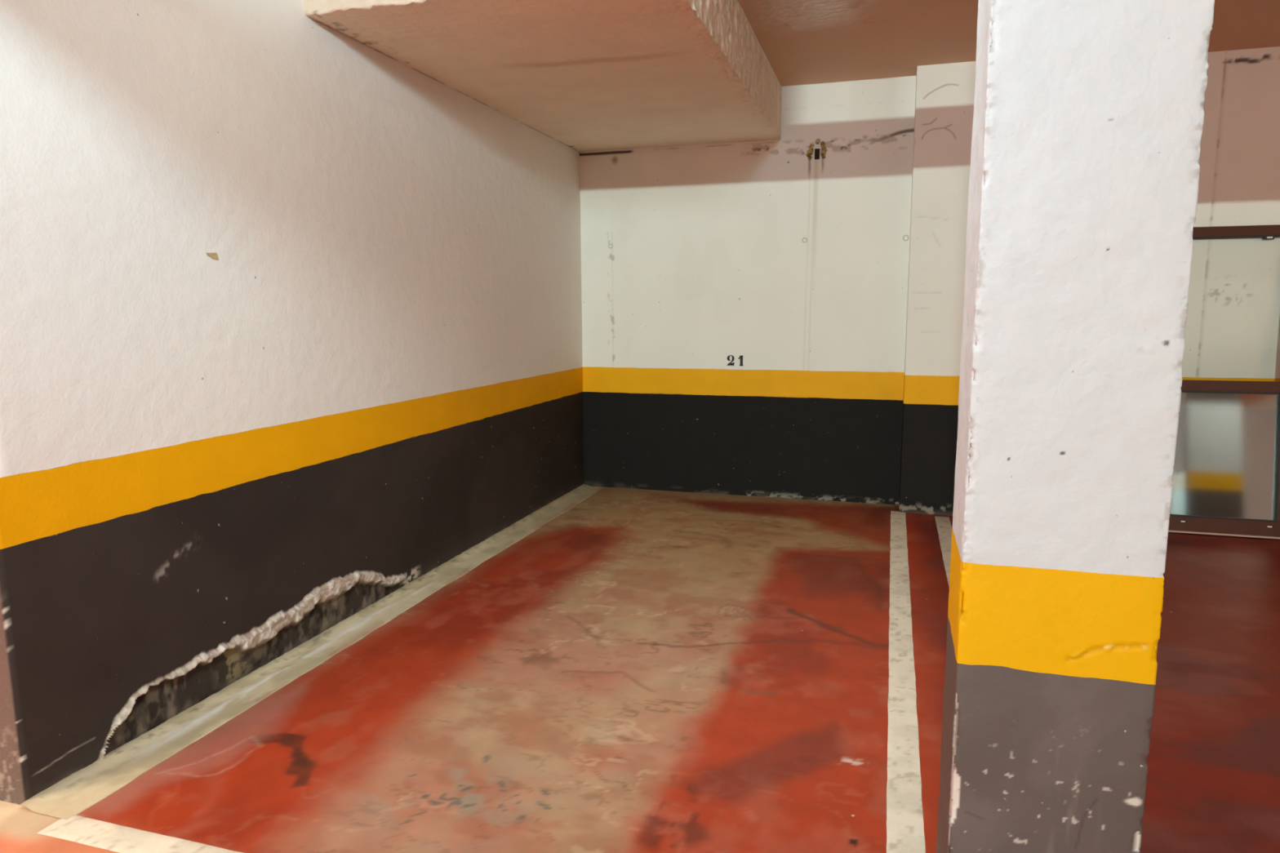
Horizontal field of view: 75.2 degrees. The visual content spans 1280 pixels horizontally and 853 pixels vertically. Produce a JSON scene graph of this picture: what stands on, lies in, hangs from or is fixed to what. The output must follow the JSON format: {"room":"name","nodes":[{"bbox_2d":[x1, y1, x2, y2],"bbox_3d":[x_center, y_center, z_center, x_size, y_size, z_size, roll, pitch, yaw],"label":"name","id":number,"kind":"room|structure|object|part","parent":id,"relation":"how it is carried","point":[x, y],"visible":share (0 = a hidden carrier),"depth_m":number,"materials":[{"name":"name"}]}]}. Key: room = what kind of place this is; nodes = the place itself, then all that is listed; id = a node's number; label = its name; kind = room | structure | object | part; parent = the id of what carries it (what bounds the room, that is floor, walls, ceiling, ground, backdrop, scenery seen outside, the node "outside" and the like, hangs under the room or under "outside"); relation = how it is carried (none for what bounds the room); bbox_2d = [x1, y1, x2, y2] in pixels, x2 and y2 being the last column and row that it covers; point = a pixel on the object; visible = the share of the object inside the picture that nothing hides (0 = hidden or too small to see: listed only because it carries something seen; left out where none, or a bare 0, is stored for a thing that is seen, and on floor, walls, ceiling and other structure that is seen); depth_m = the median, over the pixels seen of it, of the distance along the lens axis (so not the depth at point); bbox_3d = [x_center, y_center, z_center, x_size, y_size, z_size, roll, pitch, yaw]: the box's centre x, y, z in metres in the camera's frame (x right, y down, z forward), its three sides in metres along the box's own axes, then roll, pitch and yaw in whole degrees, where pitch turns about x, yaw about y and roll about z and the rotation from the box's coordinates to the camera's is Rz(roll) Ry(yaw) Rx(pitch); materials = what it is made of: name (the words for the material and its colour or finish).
{"room":"parking garage","nodes":[
{"label":"parking garage","id":0,"kind":"room"},
{"bbox_2d":[0,0,584,805],"bbox_3d":[-1.336,-0.728,4.662,0.363,3.147,4.840,2,8,17],"label":"wall","id":1,"kind":"structure","parent":0,"point":[220,220],"depth_m":3.28,"materials":[{"name":"white paint"}]},
{"bbox_2d":[304,0,781,151],"bbox_3d":[-0.191,-2.158,4.905,1.631,0.392,3.330,2,8,17],"label":"ceiling soffit","id":2,"kind":"structure","parent":0,"point":[585,75],"depth_m":4.32,"materials":[{"name":"paint"}]},
{"bbox_2d":[0,476,1279,852],"bbox_3d":[-2.320,2.329,-5.765,14.000,0.022,26.000,2,8,17],"label":"floor","id":3,"kind":"structure","parent":0,"point":[608,669],"depth_m":3.14,"materials":[{"name":"red paint"}]},
{"bbox_2d":[936,0,1214,852],"bbox_3d":[0.824,-0.305,1.610,0.347,3.147,0.294,2,8,17],"label":"pillar","id":4,"kind":"structure","parent":3,"relation":"on","point":[1088,117],"depth_m":1.51,"materials":[{"name":"white paint"}]},
{"bbox_2d":[1168,224,1279,539],"bbox_3d":[3.589,-0.314,5.591,1.370,2.029,0.373,2,8,17],"label":"door frame","id":5,"kind":"structure","parent":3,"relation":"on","point":[1230,526],"depth_m":5.47,"materials":[{"name":"brown metal"}]},
{"bbox_3d":[3.554,0.653,5.599,1.370,0.108,0.057,2,0,17],"label":"rail","id":6,"kind":"part","parent":5,"relation":"part of","materials":[{"name":"brown metal"}]},
{"bbox_3d":[3.592,-0.279,5.605,1.240,0.072,0.045,2,0,17],"label":"rail","id":7,"kind":"part","parent":5,"relation":"part of","materials":[{"name":"brown metal"}]},
{"bbox_3d":[3.631,-1.304,5.605,1.370,0.068,0.045,2,0,17],"label":"rail","id":8,"kind":"part","parent":5,"relation":"part of","materials":[{"name":"brown metal"}]},
{"bbox_2d":[579,46,1279,519],"bbox_3d":[3.823,-0.885,5.621,9.000,3.147,0.031,2,8,17],"label":"wall","id":9,"kind":"structure","parent":0,"point":[789,255],"depth_m":6.38,"materials":[{"name":"white paint"}]},
{"bbox_2d":[727,355,742,365],"bbox_3d":[0.757,-0.524,6.605,0.134,0.085,0.001,2,8,17],"label":"number","id":10,"kind":"object","parent":9,"relation":"attached to","point":[740,356],"visible":1,"depth_m":6.61,"materials":[{"name":"black paint"}]},
{"bbox_2d":[898,61,975,515],"bbox_3d":[2.269,-0.926,5.956,0.670,3.147,0.250,2,8,17],"label":"pilaster","id":11,"kind":"object","parent":9,"relation":"attached to","point":[944,97],"visible":0.66,"depth_m":5.87,"materials":[{"name":"white paint"}]},
{"bbox_2d":[737,0,1279,86],"bbox_3d":[-2.333,-0.771,-6.204,14.000,0.010,26.000,2,8,17],"label":"ceiling","id":12,"kind":"structure","parent":0,"point":[803,42],"depth_m":5.04,"materials":[{"name":"paint"}]}
]}

